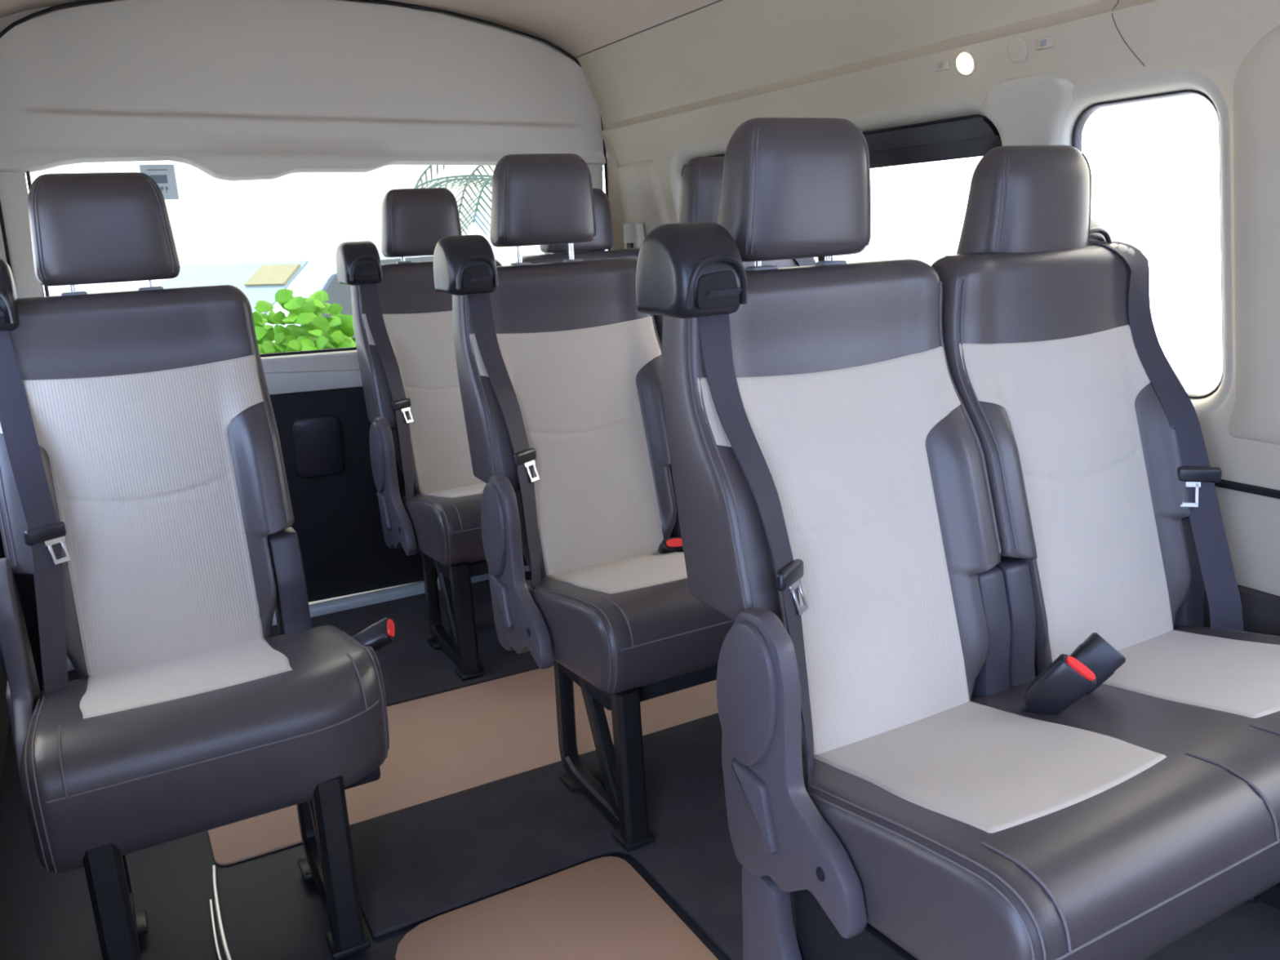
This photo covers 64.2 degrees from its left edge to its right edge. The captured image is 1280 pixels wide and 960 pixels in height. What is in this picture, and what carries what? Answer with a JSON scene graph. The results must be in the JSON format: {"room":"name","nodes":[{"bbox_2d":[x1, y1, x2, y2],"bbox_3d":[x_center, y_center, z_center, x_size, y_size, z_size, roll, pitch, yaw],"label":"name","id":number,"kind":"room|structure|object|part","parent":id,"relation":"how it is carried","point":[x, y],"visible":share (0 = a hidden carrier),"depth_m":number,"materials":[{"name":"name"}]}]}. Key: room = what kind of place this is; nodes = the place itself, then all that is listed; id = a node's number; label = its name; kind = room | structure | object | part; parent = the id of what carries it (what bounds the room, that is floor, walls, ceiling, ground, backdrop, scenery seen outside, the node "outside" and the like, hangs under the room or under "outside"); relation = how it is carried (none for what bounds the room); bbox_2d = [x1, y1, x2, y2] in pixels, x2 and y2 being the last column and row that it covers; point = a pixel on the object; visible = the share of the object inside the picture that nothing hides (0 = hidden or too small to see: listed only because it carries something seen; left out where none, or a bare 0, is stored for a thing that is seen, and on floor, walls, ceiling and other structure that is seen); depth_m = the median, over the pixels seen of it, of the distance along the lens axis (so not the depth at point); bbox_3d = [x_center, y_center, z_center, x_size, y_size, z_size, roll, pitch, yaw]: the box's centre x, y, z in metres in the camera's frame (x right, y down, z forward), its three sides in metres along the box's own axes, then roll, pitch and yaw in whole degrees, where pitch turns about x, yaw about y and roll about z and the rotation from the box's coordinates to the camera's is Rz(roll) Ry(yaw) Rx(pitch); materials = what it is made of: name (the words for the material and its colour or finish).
{"room":"vehicle interior","nodes":[
{"label":"vehicle interior","id":0,"kind":"room"},
{"bbox_2d":[0,4,560,53],"bbox_3d":[-0.941,-1.216,2.942,2.120,0.480,0.035,-10,16,-27],"label":"wall","id":1,"kind":"structure","parent":0,"point":[6,21],"depth_m":2.58,"materials":[{"name":"beige"}]},
{"bbox_2d":[0,0,610,602],"bbox_3d":[-0.904,-0.496,3.046,1.865,1.813,0.132,-9,15,-27],"label":"door","id":2,"kind":"structure","parent":1,"relation":"in","point":[226,90],"depth_m":2.91,"materials":[{"name":"beige plastic"}]},
{"bbox_2d":[138,164,178,199],"bbox_3d":[-1.298,-0.804,2.757,0.086,0.092,0.004,-10,16,-27],"label":"window sticker","id":3,"kind":"object","parent":2,"relation":"attached to","point":[164,175],"visible":0.56,"depth_m":2.76,"materials":[{"name":"grey paper"}]},
{"bbox_3d":[-0.886,-0.334,3.072,1.780,0.110,0.075,-9,15,-27],"label":"sill trim","id":4,"kind":"part","parent":2,"relation":"part of","materials":[{"name":"beige plastic"}]},
{"bbox_3d":[-0.878,0.032,3.165,1.780,0.644,0.060,-9,15,-27],"label":"panel","id":5,"kind":"part","parent":2,"relation":"part of","materials":[{"name":"black plastic"}]},
{"bbox_2d":[577,57,630,249],"bbox_3d":[-0.056,-0.558,3.476,0.231,1.620,0.110,-10,16,-27],"label":"trim","id":6,"kind":"structure","parent":1,"relation":"attached to","point":[614,193],"depth_m":3.34,"materials":[{"name":"beige plastic"}]},
{"bbox_2d":[0,0,723,57],"bbox_3d":[0.276,-0.829,0.677,1.640,0.195,5.210,-10,16,-27],"label":"ceiling","id":7,"kind":"structure","parent":0,"point":[577,27],"depth_m":2.94,"materials":[{"name":"beige"}]},
{"bbox_2d":[0,582,729,959],"bbox_3d":[0.366,0.876,1.095,2.100,0.060,5.300,-10,16,-27],"label":"floor","id":8,"kind":"structure","parent":0,"point":[269,912],"depth_m":1.77,"materials":[{"name":"grey plastic"}]},
{"bbox_2d":[0,172,395,959],"bbox_3d":[-0.754,0.104,1.712,0.611,1.228,0.714,-10,16,-27],"label":"seat","id":9,"kind":"object","parent":8,"relation":"on","point":[145,499],"visible":1,"depth_m":1.75,"materials":[{"name":"leather"}]},
{"bbox_3d":[-1.028,0.383,1.682,0.016,0.099,0.092,-10,16,-27],"label":"recliner lever","id":10,"kind":"part","parent":9,"relation":"part of","materials":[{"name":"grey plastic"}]},
{"bbox_3d":[-1.008,-0.341,1.817,0.010,0.110,0.011,-10,16,-27],"label":"headrest post","id":11,"kind":"part","parent":9,"relation":"part of","materials":[{"name":"silver metal"}]},
{"bbox_3d":[-0.809,0.622,1.571,0.060,0.299,0.326,-10,16,-27],"label":"leg frame","id":12,"kind":"part","parent":9,"relation":"part of","materials":[{"name":"black metal"}]},
{"bbox_3d":[-0.863,0.068,1.813,0.442,0.534,0.166,-10,16,-27],"label":"panel","id":13,"kind":"part","parent":9,"relation":"part of","materials":[{"name":"fabric"}]},
{"bbox_3d":[-0.886,0.006,1.838,0.462,0.674,0.258,-10,16,-27],"label":"backrest","id":14,"kind":"part","parent":9,"relation":"part of","materials":[{"name":"fabric"}]},
{"bbox_3d":[-0.900,-0.360,1.873,0.010,0.110,0.011,-10,16,-27],"label":"headrest post","id":15,"kind":"part","parent":9,"relation":"part of","materials":[{"name":"silver metal"}]},
{"bbox_3d":[-0.745,0.321,1.674,0.312,0.069,0.339,-10,16,-27],"label":"cushion panel","id":16,"kind":"part","parent":9,"relation":"part of","materials":[{"name":"fabric"}]},
{"bbox_2d":[20,625,387,872],"bbox_3d":[-0.698,0.382,1.668,0.508,0.192,0.474,-10,16,-27],"label":"seat cushion","id":17,"kind":"object","parent":9,"relation":"on","point":[164,734],"depth_m":1.50,"materials":[{"name":"leather"}]},
{"bbox_3d":[-0.537,0.573,1.712,0.060,0.299,0.326,-10,16,-27],"label":"leg frame","id":18,"kind":"part","parent":9,"relation":"part of","materials":[{"name":"black metal"}]},
{"bbox_2d":[208,865,232,959],"bbox_3d":[-0.632,0.769,1.587,0.032,0.008,0.641,-10,16,-28],"label":"trim","id":19,"kind":"structure","parent":8,"relation":"on","point":[216,900],"depth_m":1.71,"materials":[{"name":"silver metal"}]},
{"bbox_2d":[271,570,553,706],"bbox_3d":[-0.452,0.424,2.946,1.635,0.009,0.750,-10,16,-27],"label":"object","id":20,"kind":"structure","parent":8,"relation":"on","point":[411,669],"depth_m":2.79,"materials":[{"name":"grey carpet"}]},
{"bbox_2d":[335,187,639,680],"bbox_3d":[-0.265,-0.223,2.932,0.988,1.228,0.714,-10,16,-27],"label":"seat","id":21,"kind":"object","parent":20,"relation":"on","point":[403,327],"visible":0.4,"depth_m":2.87,"materials":[{"name":"leather"}]},
{"bbox_3d":[-0.704,0.085,2.817,0.016,0.099,0.092,-10,16,-27],"label":"recliner lever","id":22,"kind":"part","parent":21,"relation":"part of","materials":[{"name":"grey plastic"}]},
{"bbox_3d":[-0.539,-0.229,2.947,0.442,0.534,0.166,-10,16,-27],"label":"panel","id":23,"kind":"part","parent":21,"relation":"part of","materials":[{"name":"fabric"}]},
{"bbox_3d":[-0.563,-0.291,2.972,0.462,0.674,0.258,-10,16,-27],"label":"backrest","id":24,"kind":"part","parent":21,"relation":"part of","materials":[{"name":"leather"}]},
{"bbox_2d":[400,493,485,566],"bbox_3d":[-0.183,0.049,2.901,0.931,0.188,0.474,-10,16,-27],"label":"seat cushion","id":25,"kind":"object","parent":21,"relation":"on","point":[445,529],"depth_m":2.54,"materials":[{"name":"leather"}]},
{"bbox_3d":[-0.507,0.328,2.694,0.060,0.299,0.326,-10,16,-27],"label":"leg frame","id":26,"kind":"part","parent":21,"relation":"part of","materials":[{"name":"black metal"}]},
{"bbox_3d":[-0.422,0.024,2.808,0.312,0.069,0.339,-10,16,-27],"label":"cushion panel","id":27,"kind":"part","parent":21,"relation":"part of","materials":[{"name":"fabric"}]},
{"bbox_3d":[-0.129,-0.369,3.197,0.462,0.674,0.258,-10,16,-27],"label":"backrest","id":28,"kind":"part","parent":21,"relation":"part of","materials":[{"name":"leather"}]},
{"bbox_2d":[207,665,718,865],"bbox_3d":[-0.170,0.536,2.439,1.635,0.006,0.492,-10,16,-27],"label":"floor panel","id":29,"kind":"object","parent":8,"relation":"on","point":[442,744],"visible":0.27,"depth_m":2.27,"materials":[{"name":"brown carpet"}]},
{"bbox_2d":[395,856,718,959],"bbox_3d":[0.049,0.825,1.212,0.474,0.012,1.225,-10,16,-27],"label":"floor panel","id":30,"kind":"object","parent":8,"relation":"on","point":[600,908],"visible":1,"depth_m":1.65,"materials":[{"name":"brown carpet"}]},
{"bbox_2d":[349,712,1279,959],"bbox_3d":[0.398,0.708,1.620,1.435,0.009,1.536,-10,16,-27],"label":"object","id":31,"kind":"structure","parent":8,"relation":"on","point":[417,863],"depth_m":1.86,"materials":[{"name":"grey carpet"}]},
{"bbox_2d":[433,153,815,851],"bbox_3d":[0.138,-0.072,2.195,0.960,1.250,0.747,-10,16,-27],"label":"seat","id":32,"kind":"object","parent":31,"relation":"on","point":[558,364],"visible":0.45,"depth_m":2.14,"materials":[{"name":"leather"}]},
{"bbox_3d":[-0.280,0.247,2.074,0.016,0.099,0.092,-10,16,-27],"label":"recliner lever","id":33,"kind":"part","parent":32,"relation":"part of","materials":[{"name":"grey plastic"}]},
{"bbox_3d":[-0.262,-0.498,2.204,0.010,0.110,0.011,-10,16,-27],"label":"headrest post","id":34,"kind":"part","parent":32,"relation":"part of","materials":[{"name":"silver metal"}]},
{"bbox_3d":[-0.139,-0.129,2.230,0.462,0.674,0.258,-10,16,-27],"label":"backrest","id":35,"kind":"part","parent":32,"relation":"part of","materials":[{"name":"fabric"}]},
{"bbox_3d":[-0.115,-0.067,2.205,0.442,0.534,0.166,-10,16,-27],"label":"panel","id":36,"kind":"part","parent":32,"relation":"part of","materials":[{"name":"fabric"}]},
{"bbox_3d":[-0.153,-0.517,2.260,0.010,0.110,0.011,-10,16,-27],"label":"headrest post","id":37,"kind":"part","parent":32,"relation":"part of","materials":[{"name":"silver metal"}]},
{"bbox_3d":[-0.083,0.490,1.952,0.060,0.299,0.326,-10,16,-27],"label":"leg frame","id":38,"kind":"part","parent":32,"relation":"part of","materials":[{"name":"black metal"}]},
{"bbox_3d":[0.002,0.185,2.066,0.312,0.069,0.339,-10,16,-27],"label":"cushion panel","id":39,"kind":"part","parent":32,"relation":"part of","materials":[{"name":"fabric"}]},
{"bbox_2d":[525,551,734,694],"bbox_3d":[0.229,0.213,2.152,0.902,0.188,0.474,-10,16,-27],"label":"seat cushion","id":40,"kind":"object","parent":32,"relation":"on","point":[615,623],"depth_m":1.84,"materials":[{"name":"leather"}]},
{"bbox_3d":[0.270,-0.203,2.441,0.462,0.674,0.258,-10,16,-27],"label":"backrest","id":41,"kind":"part","parent":32,"relation":"part of","materials":[{"name":"leather"}]},
{"bbox_2d":[635,117,1279,959],"bbox_3d":[0.566,0.110,1.426,0.960,1.224,0.747,-10,16,-27],"label":"seat","id":42,"kind":"object","parent":31,"relation":"on","point":[957,521],"visible":1,"depth_m":1.39,"materials":[{"name":"leather"}]},
{"bbox_3d":[0.147,0.416,1.303,0.016,0.099,0.092,-10,16,-27],"label":"recliner lever","id":43,"kind":"part","parent":42,"relation":"part of","materials":[{"name":"grey plastic"}]},
{"bbox_3d":[0.167,-0.303,1.438,0.010,0.110,0.011,-10,16,-27],"label":"headrest post","id":44,"kind":"part","parent":42,"relation":"part of","materials":[{"name":"silver metal"}]},
{"bbox_3d":[0.239,0.667,1.269,0.031,0.250,0.365,-10,16,-27],"label":"leg","id":45,"kind":"part","parent":42,"relation":"part of","materials":[{"name":"grey plastic"}]},
{"bbox_3d":[0.275,-0.322,1.495,0.010,0.110,0.011,-10,16,-27],"label":"headrest post","id":46,"kind":"part","parent":42,"relation":"part of","materials":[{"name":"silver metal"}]},
{"bbox_3d":[0.288,0.040,1.458,0.462,0.674,0.258,-10,16,-27],"label":"backrest","id":47,"kind":"part","parent":42,"relation":"part of","materials":[{"name":"fabric"}]},
{"bbox_3d":[0.312,0.102,1.433,0.442,0.534,0.166,-10,16,-27],"label":"panel","id":48,"kind":"part","parent":42,"relation":"part of","materials":[{"name":"fabric"}]},
{"bbox_3d":[0.291,0.652,1.227,0.018,0.259,0.327,-10,16,-27],"label":"leg panel","id":49,"kind":"part","parent":42,"relation":"part of","materials":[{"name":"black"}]},
{"bbox_3d":[0.429,0.354,1.294,0.312,0.069,0.339,-10,16,-27],"label":"cushion panel","id":50,"kind":"part","parent":42,"relation":"part of","materials":[{"name":"fabric"}]},
{"bbox_2d":[802,624,1279,959],"bbox_3d":[0.656,0.382,1.380,0.902,0.188,0.474,-10,16,-27],"label":"seat cushion","id":51,"kind":"object","parent":42,"relation":"on","point":[975,806],"depth_m":1.18,"materials":[{"name":"leather"}]},
{"bbox_3d":[0.697,-0.034,1.670,0.462,0.674,0.258,-10,16,-27],"label":"backrest","id":52,"kind":"part","parent":42,"relation":"part of","materials":[{"name":"fabric"}]},
{"bbox_3d":[0.721,0.028,1.645,0.442,0.534,0.166,-10,16,-27],"label":"panel","id":53,"kind":"part","parent":42,"relation":"part of","materials":[{"name":"fabric"}]},
{"bbox_3d":[0.838,0.281,1.506,0.312,0.069,0.339,-10,16,-27],"label":"cushion panel","id":54,"kind":"part","parent":42,"relation":"part of","materials":[{"name":"fabric"}]},
{"bbox_3d":[1.024,0.537,1.531,0.060,0.299,0.326,-10,16,-27],"label":"leg frame","id":55,"kind":"part","parent":42,"relation":"part of","materials":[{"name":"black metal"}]},
{"bbox_2d":[575,0,1279,595],"bbox_3d":[1.172,-0.089,1.302,0.265,1.630,5.150,-10,16,-27],"label":"wall","id":56,"kind":"structure","parent":0,"point":[695,77],"depth_m":2.09,"materials":[{"name":"beige plastic"}]},
{"bbox_2d":[66,564,529,671],"bbox_3d":[-0.813,0.367,3.200,1.780,0.032,0.055,-10,16,-27],"label":"trim","id":57,"kind":"structure","parent":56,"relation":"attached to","point":[418,588],"depth_m":3.17,"materials":[{"name":"grey metal"}]},
{"bbox_2d":[623,222,644,248],"bbox_3d":[-0.023,-0.789,3.298,0.024,0.077,0.110,-10,16,-27],"label":"anchor","id":58,"kind":"object","parent":56,"relation":"attached to","point":[633,233],"visible":0.95,"depth_m":3.27,"materials":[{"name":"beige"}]},
{"bbox_2d":[617,160,670,248],"bbox_3d":[0.056,-0.570,3.334,0.122,0.900,0.315,-10,16,-27],"label":"trim","id":59,"kind":"structure","parent":56,"relation":"attached to","point":[642,199],"depth_m":3.21,"materials":[{"name":"beige plastic"}]},
{"bbox_2d":[576,0,722,57],"bbox_3d":[0.279,-0.737,0.704,1.642,0.004,5.020,-10,16,-27],"label":"trim","id":60,"kind":"structure","parent":56,"relation":"attached to","point":[718,0],"depth_m":2.80,"materials":[{"name":"grey"}]},
{"bbox_2d":[669,96,1003,261],"bbox_3d":[0.457,-0.564,2.589,0.150,0.633,1.288,-10,16,-27],"label":"window","id":61,"kind":"structure","parent":56,"relation":"in","point":[957,127],"depth_m":2.17,"materials":[{"name":"beige"}]},
{"bbox_2d":[934,59,950,71],"bbox_3d":[0.596,-0.818,2.016,0.014,0.018,0.036,-10,16,-27],"label":"switch","id":62,"kind":"object","parent":56,"relation":"attached to","point":[941,65],"visible":1,"depth_m":2.01,"materials":[{"name":"beige plastic"}]},
{"bbox_2d":[955,49,976,76],"bbox_3d":[0.628,-0.804,1.968,0.026,0.049,0.050,-10,16,-27],"label":"reading lamp","id":63,"kind":"object","parent":56,"relation":"attached to","point":[966,62],"visible":1,"depth_m":1.96,"materials":[{"name":"beige plastic"}]},
{"bbox_3d":[0.624,-0.810,1.962,0.016,0.019,0.018,-10,16,-27],"label":"bulb","id":64,"kind":"part","parent":63,"relation":"part of","materials":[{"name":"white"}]},
{"bbox_2d":[1007,37,1027,63],"bbox_3d":[0.689,-0.783,1.860,0.019,0.046,0.046,-10,16,-27],"label":"reading lamp","id":65,"kind":"object","parent":56,"relation":"attached to","point":[1017,49],"visible":1,"depth_m":1.85,"materials":[{"name":"beige plastic"}]},
{"bbox_2d":[982,71,1074,146],"bbox_3d":[0.767,-0.425,1.984,0.117,0.675,0.225,-10,16,-27],"label":"trim","id":66,"kind":"structure","parent":56,"relation":"attached to","point":[1029,109],"depth_m":1.88,"materials":[{"name":"beige plastic"}]},
{"bbox_2d":[1035,35,1054,49],"bbox_3d":[0.714,-0.772,1.803,0.014,0.018,0.036,-10,16,-27],"label":"switch","id":67,"kind":"object","parent":56,"relation":"attached to","point":[1048,42],"visible":1,"depth_m":1.80,"materials":[{"name":"beige plastic"}]},
{"bbox_2d":[1111,0,1145,66],"bbox_3d":[0.770,-0.824,1.638,0.092,0.306,0.046,-10,16,-27],"label":"trim","id":68,"kind":"structure","parent":56,"relation":"attached to","point":[1117,0],"depth_m":1.68,"materials":[{"name":"grey"}]},
{"bbox_2d":[1057,66,1233,417],"bbox_3d":[0.890,-0.404,1.809,0.143,0.585,0.351,-10,16,-27],"label":"window","id":69,"kind":"structure","parent":56,"relation":"in","point":[1088,97],"depth_m":1.70,"materials":[{"name":"beige plastic"}]},
{"bbox_2d":[1203,584,1279,635],"bbox_3d":[1.029,0.384,1.880,0.030,0.430,4.100,-10,16,-27],"label":"baseboard","id":70,"kind":"structure","parent":56,"relation":"attached to","point":[1260,610],"depth_m":1.74,"materials":[{"name":"plastic"}]},
{"bbox_2d":[1213,479,1279,499],"bbox_3d":[0.989,-0.005,1.830,0.020,0.013,4.000,-10,16,-27],"label":"trim","id":71,"kind":"structure","parent":56,"relation":"attached to","point":[1252,489],"depth_m":1.73,"materials":[{"name":"black"}]},
{"bbox_2d":[1227,24,1279,444],"bbox_3d":[1.035,-0.348,1.484,0.120,0.660,0.410,-10,16,-27],"label":"trim","id":72,"kind":"structure","parent":56,"relation":"attached to","point":[1255,415],"depth_m":1.60,"materials":[{"name":"beige plastic"}]},
{"bbox_3d":[-1.068,-0.012,1.460,0.265,1.630,2.770,-10,16,-27],"label":"wall","id":73,"kind":"structure","parent":0,"visible":0},
{"bbox_2d":[0,666,9,790],"bbox_3d":[-1.092,0.453,1.542,0.040,0.670,2.720,-10,16,-27],"label":"baseboard","id":74,"kind":"structure","parent":73,"relation":"attached to","point":[4,715],"depth_m":2.38,"materials":[{"name":"plastic"}]},
{"bbox_2d":[0,530,42,673],"bbox_3d":[-1.701,0.205,2.733,0.200,0.660,0.100,-10,16,-27],"label":"trim","id":75,"kind":"structure","parent":73,"relation":"attached to","point":[25,583],"depth_m":2.74,"materials":[{"name":"black plastic"}]},
{"label":"outside","id":76,"kind":"structure","parent":0,"visible":0},
{"bbox_2d":[43,220,1222,393],"bbox_3d":[0.091,1.765,0.437,160.000,0.200,160.000,-10,16,-27],"label":"ground","id":77,"kind":"structure","parent":76,"point":[1184,258],"depth_m":27.57,"materials":[{"name":"white"}]},
{"bbox_2d":[252,288,355,354],"bbox_3d":[-1.435,-0.073,4.549,0.847,1.546,0.749,-10,16,-27],"label":"bush","id":78,"kind":"object","parent":77,"relation":"on","point":[337,331],"visible":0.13,"depth_m":4.31,"materials":[{"name":"green plant"}]},
{"bbox_2d":[155,235,515,342],"bbox_3d":[-2.385,-0.696,6.813,2.040,1.759,4.825,5,16,29],"label":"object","id":79,"kind":"object","parent":77,"relation":"on","point":[304,267],"visible":0.12,"depth_m":6.46,"materials":[{"name":"white"}]},
{"bbox_2d":[406,164,604,253],"bbox_3d":[-0.950,-2.453,11.540,3.711,2.768,3.690,-10,16,-27],"label":"palm tree","id":80,"kind":"object","parent":77,"relation":"on","point":[476,178],"visible":0.16,"depth_m":10.78,"materials":[{"name":"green leaf"}]}
]}

